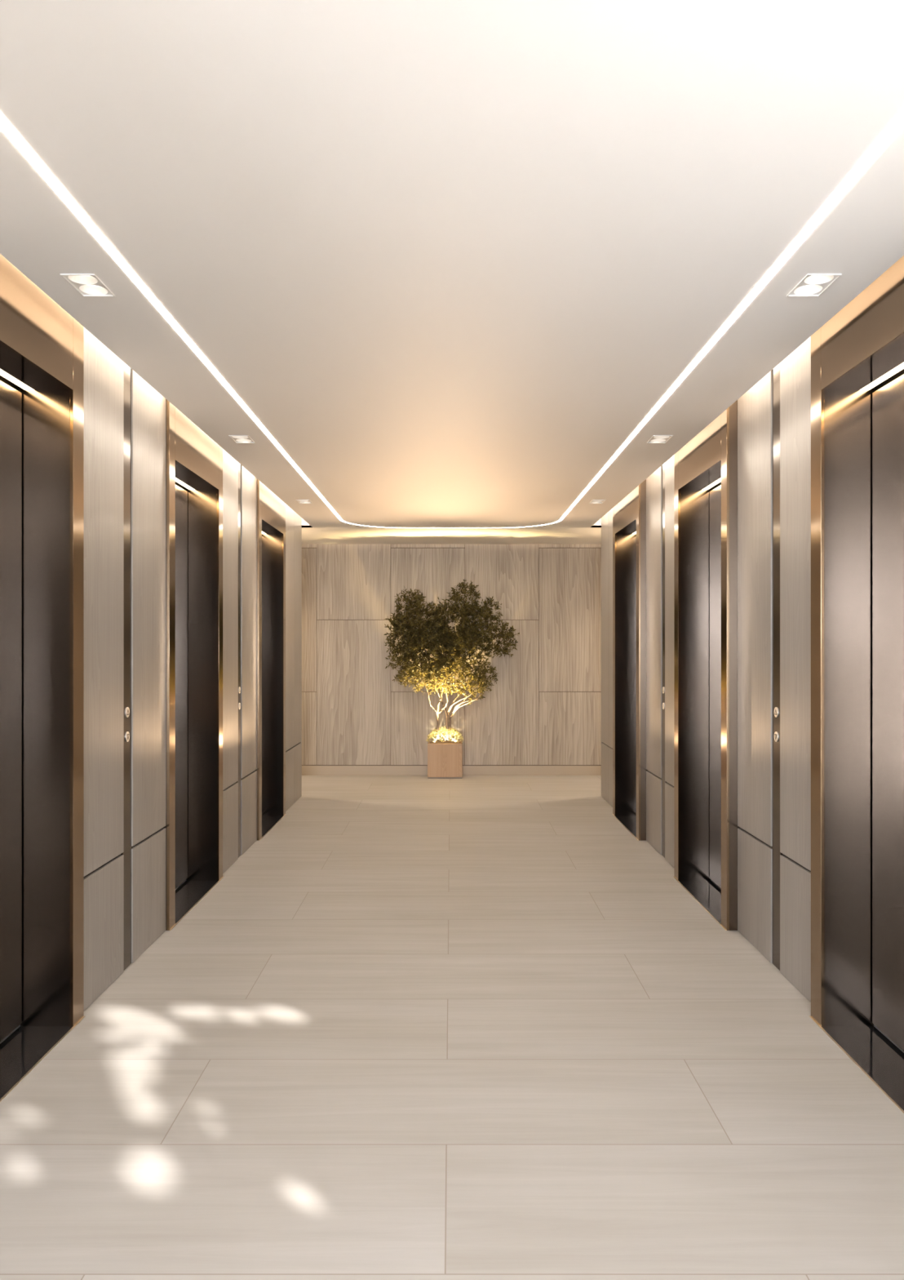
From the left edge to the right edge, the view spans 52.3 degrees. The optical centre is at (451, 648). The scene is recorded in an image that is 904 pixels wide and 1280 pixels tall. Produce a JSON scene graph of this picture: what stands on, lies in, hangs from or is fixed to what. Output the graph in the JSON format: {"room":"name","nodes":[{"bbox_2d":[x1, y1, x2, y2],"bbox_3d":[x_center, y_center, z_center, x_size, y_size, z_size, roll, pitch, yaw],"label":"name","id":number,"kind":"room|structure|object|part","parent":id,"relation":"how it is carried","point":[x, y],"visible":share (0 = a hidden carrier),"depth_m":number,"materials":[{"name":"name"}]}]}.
{"room":"lobby","nodes":[
{"label":"lobby","id":0,"kind":"room"},
{"bbox_2d":[0,327,302,1010],"bbox_3d":[-2.757,0.035,3.166,2.485,2.930,12.332,0,0,0],"label":"wall","id":1,"kind":"structure","parent":0,"point":[104,371],"depth_m":4.47,"materials":[{"name":"grey"}]},
{"bbox_2d":[0,253,84,1102],"bbox_3d":[-1.611,0.043,3.175,0.241,2.915,1.150,0,0,0],"label":"elevator","id":2,"kind":"object","parent":1,"relation":"attached to","point":[42,344],"visible":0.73,"depth_m":3.65,"materials":[{"name":"brown metal"}]},
{"bbox_3d":[-1.714,0.236,3.408,0.035,2.492,0.461,0,0,0],"label":"door","id":3,"kind":"part","parent":2,"relation":"part of","materials":[{"name":"brown metal"}]},
{"bbox_3d":[-1.603,1.498,3.175,0.209,0.003,0.942,0,0,0],"label":"sill","id":4,"kind":"part","parent":2,"relation":"part of","materials":[{"name":"black metal"}]},
{"bbox_3d":[-1.494,1.499,3.175,0.007,0.002,1.150,0,0,0],"label":"sill trim","id":5,"kind":"part","parent":2,"relation":"part of","materials":[{"name":"gold metal"}]},
{"bbox_3d":[-1.522,-0.243,4.005,0.013,2.373,0.509,0,0,0],"label":"wall panel","id":6,"kind":"part","parent":1,"relation":"part of","materials":[{"name":"grey wood"}]},
{"bbox_3d":[-1.522,1.226,4.005,0.013,0.543,0.509,0,0,0],"label":"wall panel","id":7,"kind":"part","parent":1,"relation":"part of","materials":[{"name":"grey wood"}]},
{"bbox_2d":[121,362,131,969],"bbox_3d":[-1.522,0.034,4.320,0.012,2.928,0.117,0,0,0],"label":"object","id":8,"kind":"object","parent":1,"relation":"attached to","point":[127,370],"visible":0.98,"depth_m":4.32,"materials":[{"name":"grey metal"}]},
{"bbox_3d":[-1.522,-0.243,4.636,0.013,2.373,0.509,0,0,0],"label":"wall panel","id":9,"kind":"part","parent":1,"relation":"part of","materials":[{"name":"grey wood"}]},
{"bbox_3d":[-1.522,1.226,4.636,0.013,0.543,0.509,0,0,0],"label":"wall panel","id":10,"kind":"part","parent":1,"relation":"part of","materials":[{"name":"grey wood"}]},
{"bbox_2d":[163,399,223,930],"bbox_3d":[-1.611,0.043,5.465,0.241,2.915,1.150,0,0,0],"label":"elevator","id":11,"kind":"object","parent":1,"relation":"attached to","point":[193,826],"visible":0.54,"depth_m":5.94,"materials":[{"name":"brown metal"}]},
{"bbox_3d":[-1.714,0.236,5.697,0.035,2.492,0.461,0,0,0],"label":"door","id":12,"kind":"part","parent":11,"relation":"part of","materials":[{"name":"brown metal"}]},
{"bbox_3d":[-1.494,1.499,5.465,0.007,0.002,1.150,0,0,0],"label":"sill trim","id":13,"kind":"part","parent":11,"relation":"part of","materials":[{"name":"gold metal"}]},
{"bbox_3d":[-1.603,1.498,5.465,0.209,0.003,0.942,0,0,0],"label":"sill","id":14,"kind":"part","parent":11,"relation":"part of","materials":[{"name":"black stone"}]},
{"bbox_3d":[-1.522,-0.243,6.295,0.013,2.373,0.509,0,0,0],"label":"wall panel","id":15,"kind":"part","parent":1,"relation":"part of","materials":[{"name":"grey wood"}]},
{"bbox_3d":[-1.522,1.226,6.295,0.013,0.543,0.509,0,0,0],"label":"wall panel","id":16,"kind":"part","parent":1,"relation":"part of","materials":[{"name":"grey wood"}]},
{"bbox_2d":[236,462,241,857],"bbox_3d":[-1.522,0.034,6.610,0.012,2.928,0.117,0,0,0],"label":"panel","id":17,"kind":"object","parent":1,"relation":"attached to","point":[239,781],"visible":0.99,"depth_m":6.62,"materials":[{"name":"grey metal"}]},
{"bbox_3d":[-1.522,-0.243,6.926,0.013,2.373,0.509,0,0,0],"label":"wall panel","id":18,"kind":"part","parent":1,"relation":"part of","materials":[{"name":"grey wood"}]},
{"bbox_3d":[-1.522,1.226,6.926,0.013,0.543,0.509,0,0,0],"label":"wall panel","id":19,"kind":"part","parent":1,"relation":"part of","materials":[{"name":"grey wood"}]},
{"bbox_2d":[255,479,286,840],"bbox_3d":[-1.611,0.043,7.755,0.241,2.915,1.150,0,0,0],"label":"elevator","id":20,"kind":"object","parent":1,"relation":"attached to","point":[271,509],"visible":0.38,"depth_m":8.23,"materials":[{"name":"brown metal"}]},
{"bbox_3d":[-1.494,1.499,7.755,0.007,0.002,1.150,0,0,0],"label":"sill trim","id":21,"kind":"part","parent":20,"relation":"part of","materials":[{"name":"gold metal"}]},
{"bbox_3d":[-1.603,1.498,7.755,0.209,0.003,0.942,0,0,0],"label":"sill","id":22,"kind":"part","parent":20,"relation":"part of","materials":[{"name":"black metal"}]},
{"bbox_3d":[-1.522,-0.243,8.609,0.013,2.373,0.558,0,0,0],"label":"wall panel","id":23,"kind":"part","parent":1,"relation":"part of","materials":[{"name":"grey wood"}]},
{"bbox_3d":[-1.522,1.226,8.609,0.013,0.543,0.558,0,0,0],"label":"wall panel","id":24,"kind":"part","parent":1,"relation":"part of","materials":[{"name":"grey wood"}]},
{"bbox_3d":[-1.522,-0.243,9.105,0.013,2.373,0.429,0,0,0],"label":"wall panel","id":25,"kind":"part","parent":1,"relation":"part of","materials":[{"name":"grey wood"}]},
{"bbox_3d":[-1.522,1.226,9.105,0.013,0.543,0.429,0,0,0],"label":"wall panel","id":26,"kind":"part","parent":1,"relation":"part of","materials":[{"name":"grey wood"}]},
{"bbox_3d":[-2.757,0.137,9.326,2.485,2.723,0.012,0,0,0],"label":"panel","id":27,"kind":"part","parent":1,"relation":"part of","materials":[{"name":"grey wood"}]},
{"bbox_2d":[302,543,601,765],"bbox_3d":[0.000,0.035,10.927,8.000,2.930,0.100,0,0,0],"label":"wall","id":28,"kind":"structure","parent":0,"point":[544,708],"depth_m":10.88,"materials":[{"name":"brown wood"}]},
{"bbox_3d":[-2.025,-1.308,10.883,0.872,0.238,0.012,0,0,0],"label":"oak panel","id":29,"kind":"part","parent":28,"relation":"part of","materials":[{"name":"beige wood"}]},
{"bbox_3d":[-2.025,-0.336,10.883,0.872,1.694,0.012,0,0,0],"label":"oak panel","id":30,"kind":"part","parent":28,"relation":"part of","materials":[{"name":"beige wood"}]},
{"bbox_3d":[-2.025,0.948,10.883,0.872,0.861,0.012,0,0,0],"label":"oak panel","id":31,"kind":"part","parent":28,"relation":"part of","materials":[{"name":"beige wood"}]},
{"bbox_3d":[-1.149,-0.883,10.883,0.872,1.088,0.012,0,0,0],"label":"oak panel","id":32,"kind":"part","parent":28,"relation":"part of","materials":[{"name":"beige wood"}]},
{"bbox_3d":[-1.149,0.522,10.883,0.872,1.711,0.012,0,0,0],"label":"oak panel","id":33,"kind":"part","parent":28,"relation":"part of","materials":[{"name":"beige wood"}]},
{"bbox_3d":[-0.273,-1.308,10.883,0.872,0.238,0.012,0,0,0],"label":"oak panel","id":34,"kind":"part","parent":28,"relation":"part of","materials":[{"name":"beige wood"}]},
{"bbox_3d":[-0.273,-0.336,10.883,0.872,1.694,0.012,0,0,0],"label":"oak panel","id":35,"kind":"part","parent":28,"relation":"part of","materials":[{"name":"beige wood"}]},
{"bbox_3d":[-0.273,0.948,10.883,0.872,0.861,0.012,0,0,0],"label":"oak panel","id":36,"kind":"part","parent":28,"relation":"part of","materials":[{"name":"beige wood"}]},
{"bbox_2d":[302,765,601,775],"bbox_3d":[0.000,1.442,10.881,8.000,0.115,0.016,0,0,0],"label":"baseboard","id":37,"kind":"structure","parent":28,"relation":"attached to","point":[306,770],"depth_m":10.87,"materials":[{"name":"beige stone"}]},
{"bbox_3d":[0.603,-0.883,10.883,0.872,1.088,0.012,0,0,0],"label":"oak panel","id":38,"kind":"part","parent":28,"relation":"part of","materials":[{"name":"beige wood"}]},
{"bbox_3d":[0.603,0.522,10.883,0.872,1.711,0.012,0,0,0],"label":"oak panel","id":39,"kind":"part","parent":28,"relation":"part of","materials":[{"name":"beige wood"}]},
{"bbox_3d":[1.479,-1.308,10.883,0.872,0.238,0.012,0,0,0],"label":"oak panel","id":40,"kind":"part","parent":28,"relation":"part of","materials":[{"name":"beige wood"}]},
{"bbox_3d":[1.479,-0.336,10.883,0.872,1.694,0.012,0,0,0],"label":"oak panel","id":41,"kind":"part","parent":28,"relation":"part of","materials":[{"name":"beige wood"}]},
{"bbox_3d":[1.479,0.948,10.883,0.872,0.861,0.012,0,0,0],"label":"oak panel","id":42,"kind":"part","parent":28,"relation":"part of","materials":[{"name":"beige wood"}]},
{"bbox_2d":[0,0,903,543],"bbox_3d":[0.000,-1.343,3.989,8.000,0.235,13.977,0,0,0],"label":"ceiling","id":43,"kind":"structure","parent":0,"point":[451,256],"depth_m":2.59,"materials":[{"name":"white paint"}]},
{"bbox_2d":[60,274,115,297],"bbox_3d":[-1.223,-1.238,3.103,0.112,0.034,0.185,0,0,0],"label":"recessed light","id":44,"kind":"object","parent":43,"relation":"in","point":[93,286],"visible":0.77,"depth_m":3.11,"materials":[{"name":"white paint"}]},
{"bbox_2d":[0,113,380,527],"bbox_3d":[-0.890,-1.224,5.690,0.346,0.005,7.167,0,0,0],"label":"recessed light","id":45,"kind":"object","parent":43,"relation":"in","point":[5,126],"depth_m":2.95,"materials":[{"name":"white plastic"}]},
{"bbox_2d":[228,435,255,443],"bbox_3d":[-1.223,-1.238,5.386,0.112,0.034,0.185,0,0,0],"label":"recessed light","id":46,"kind":"object","parent":43,"relation":"in","point":[237,438],"visible":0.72,"depth_m":5.38,"materials":[{"name":"white glass"}]},
{"bbox_2d":[295,499,312,503],"bbox_3d":[-1.223,-1.238,7.668,0.112,0.034,0.185,0,0,0],"label":"recessed light","id":47,"kind":"object","parent":43,"relation":"in","point":[300,501],"visible":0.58,"depth_m":7.72,"materials":[{"name":"white glass"}]},
{"bbox_2d":[589,499,606,503],"bbox_3d":[1.223,-1.238,7.668,0.112,0.034,0.185,0,0,0],"label":"recessed light","id":48,"kind":"object","parent":43,"relation":"in","point":[593,501],"visible":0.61,"depth_m":7.73,"materials":[{"name":"white paint"}]},
{"bbox_2d":[647,435,673,443],"bbox_3d":[1.223,-1.238,5.386,0.112,0.034,0.185,0,0,0],"label":"recessed light","id":49,"kind":"object","parent":43,"relation":"in","point":[655,438],"visible":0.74,"depth_m":5.38,"materials":[{"name":"white paint"}]},
{"bbox_2d":[521,110,903,527],"bbox_3d":[0.889,-1.224,5.684,0.348,0.005,7.180,0,0,0],"label":"recessed light","id":50,"kind":"object","parent":43,"relation":"in","point":[888,136],"depth_m":2.94,"materials":[{"name":"white plastic"}]},
{"bbox_2d":[786,274,842,297],"bbox_3d":[1.223,-1.238,3.103,0.112,0.034,0.185,0,0,0],"label":"recessed light","id":51,"kind":"object","parent":43,"relation":"in","point":[812,285],"visible":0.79,"depth_m":3.11,"materials":[{"name":"white glass"}]},
{"bbox_2d":[0,775,903,1279],"bbox_3d":[0.000,1.530,3.989,8.000,0.060,13.977,0,0,0],"label":"floor","id":52,"kind":"structure","parent":0,"point":[420,1027],"depth_m":3.13,"materials":[{"name":"tile"}]},
{"bbox_2d":[383,579,519,778],"bbox_3d":[0.007,0.357,10.578,1.576,2.287,0.615,0,0,0],"label":"potted tree","id":53,"kind":"object","parent":52,"relation":"on","point":[445,758],"visible":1,"depth_m":10.54,"materials":[{"name":"olive leaf"},{"name":"pale bark"},{"name":"smooth brown wood"}]},
{"bbox_3d":[-0.069,1.288,10.723,0.399,0.387,0.277,0,0,0],"label":"planter","id":54,"kind":"part","parent":53,"relation":"part of","materials":[{"name":"wood"}]},
{"bbox_2d":[601,336,903,1001],"bbox_3d":[2.762,0.035,3.166,2.476,2.930,12.332,0,0,0],"label":"wall","id":55,"kind":"structure","parent":0,"point":[755,406],"depth_m":4.52,"materials":[{"name":"grey"}]},
{"bbox_3d":[1.530,-0.243,9.105,0.013,2.373,0.429,0,0,0],"label":"wall panel","id":56,"kind":"part","parent":55,"relation":"part of","materials":[{"name":"grey wood"}]},
{"bbox_3d":[1.530,1.226,9.105,0.013,0.543,0.429,0,0,0],"label":"wall panel","id":57,"kind":"part","parent":55,"relation":"part of","materials":[{"name":"grey wood"}]},
{"bbox_3d":[1.530,-0.243,8.609,0.013,2.373,0.558,0,0,0],"label":"wall panel","id":58,"kind":"part","parent":55,"relation":"part of","materials":[{"name":"grey wood"}]},
{"bbox_3d":[1.530,1.226,8.609,0.013,0.543,0.558,0,0,0],"label":"wall panel","id":59,"kind":"part","parent":55,"relation":"part of","materials":[{"name":"grey wood"}]},
{"bbox_2d":[613,479,648,840],"bbox_3d":[1.581,0.043,7.755,0.241,2.915,1.150,0,0,0],"label":"elevator","id":60,"kind":"object","parent":55,"relation":"attached to","point":[629,515],"visible":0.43,"depth_m":8.23,"materials":[{"name":"brown metal"}]},
{"bbox_3d":[1.464,1.499,7.755,0.007,0.002,1.150,0,0,0],"label":"sill trim","id":61,"kind":"part","parent":60,"relation":"part of","materials":[{"name":"gold metal"}]},
{"bbox_3d":[1.573,1.498,7.755,0.209,0.003,0.942,0,0,0],"label":"sill","id":62,"kind":"part","parent":60,"relation":"part of","materials":[{"name":"black metal"}]},
{"bbox_3d":[1.530,-0.243,6.926,0.013,2.373,0.509,0,0,0],"label":"wall panel","id":63,"kind":"part","parent":55,"relation":"part of","materials":[{"name":"grey wood"}]},
{"bbox_3d":[1.530,1.226,6.926,0.013,0.543,0.509,0,0,0],"label":"wall panel","id":64,"kind":"part","parent":55,"relation":"part of","materials":[{"name":"grey wood"}]},
{"bbox_2d":[662,462,666,857],"bbox_3d":[1.531,0.034,6.610,0.012,2.928,0.117,0,0,0],"label":"panel","id":65,"kind":"object","parent":55,"relation":"attached to","point":[664,781],"visible":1,"depth_m":6.61,"materials":[{"name":"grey metal"}]},
{"bbox_3d":[1.530,-0.243,6.295,0.013,2.373,0.509,0,0,0],"label":"wall panel","id":66,"kind":"part","parent":55,"relation":"part of","materials":[{"name":"grey wood"}]},
{"bbox_3d":[1.530,1.226,6.295,0.013,0.543,0.509,0,0,0],"label":"wall panel","id":67,"kind":"part","parent":55,"relation":"part of","materials":[{"name":"grey wood"}]},
{"bbox_2d":[674,400,740,930],"bbox_3d":[1.581,0.043,5.465,0.241,2.915,1.150,0,0,0],"label":"elevator","id":68,"kind":"object","parent":55,"relation":"attached to","point":[706,826],"visible":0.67,"depth_m":5.87,"materials":[{"name":"brown metal"}]},
{"bbox_3d":[1.573,1.498,5.465,0.209,0.003,0.942,0,0,0],"label":"sill","id":69,"kind":"part","parent":68,"relation":"part of","materials":[{"name":"black metal"}]},
{"bbox_3d":[1.464,1.499,5.465,0.007,0.002,1.150,0,0,0],"label":"sill trim","id":70,"kind":"part","parent":68,"relation":"part of","materials":[{"name":"gold metal"}]},
{"bbox_3d":[1.685,0.236,5.697,0.035,2.492,0.461,0,0,0],"label":"door","id":71,"kind":"part","parent":68,"relation":"part of","materials":[{"name":"brown metal"}]},
{"bbox_3d":[1.530,-0.243,4.636,0.013,2.373,0.509,0,0,0],"label":"wall panel","id":72,"kind":"part","parent":55,"relation":"part of","materials":[{"name":"grey wood"}]},
{"bbox_3d":[1.530,1.226,4.636,0.013,0.543,0.509,0,0,0],"label":"wall panel","id":73,"kind":"part","parent":55,"relation":"part of","materials":[{"name":"grey wood"}]},
{"bbox_2d":[772,363,782,970],"bbox_3d":[1.531,0.034,4.320,0.012,2.928,0.117,0,0,0],"label":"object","id":74,"kind":"object","parent":55,"relation":"attached to","point":[776,853],"visible":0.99,"depth_m":4.33,"materials":[{"name":"grey metal"}]},
{"bbox_3d":[1.530,-0.243,4.005,0.013,2.373,0.509,0,0,0],"label":"wall panel","id":75,"kind":"part","parent":55,"relation":"part of","materials":[{"name":"grey wood"}]},
{"bbox_3d":[1.530,1.226,4.005,0.013,0.543,0.509,0,0,0],"label":"wall panel","id":76,"kind":"part","parent":55,"relation":"part of","materials":[{"name":"grey wood"}]},
{"bbox_2d":[809,255,903,1113],"bbox_3d":[1.581,0.043,3.175,0.241,2.915,1.150,0,0,0],"label":"elevator","id":77,"kind":"object","parent":55,"relation":"attached to","point":[858,431],"visible":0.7,"depth_m":3.65,"materials":[{"name":"brown metal"}]},
{"bbox_3d":[1.464,1.499,3.175,0.007,0.002,1.150,0,0,0],"label":"sill trim","id":78,"kind":"part","parent":77,"relation":"part of","materials":[{"name":"gold metal"}]},
{"bbox_3d":[1.573,1.498,3.175,0.209,0.003,0.942,0,0,0],"label":"sill","id":79,"kind":"part","parent":77,"relation":"part of","materials":[{"name":"black metal"}]},
{"bbox_3d":[1.685,0.236,3.408,0.035,2.492,0.461,0,0,0],"label":"door","id":80,"kind":"part","parent":77,"relation":"part of","materials":[{"name":"brown metal"}]}
]}

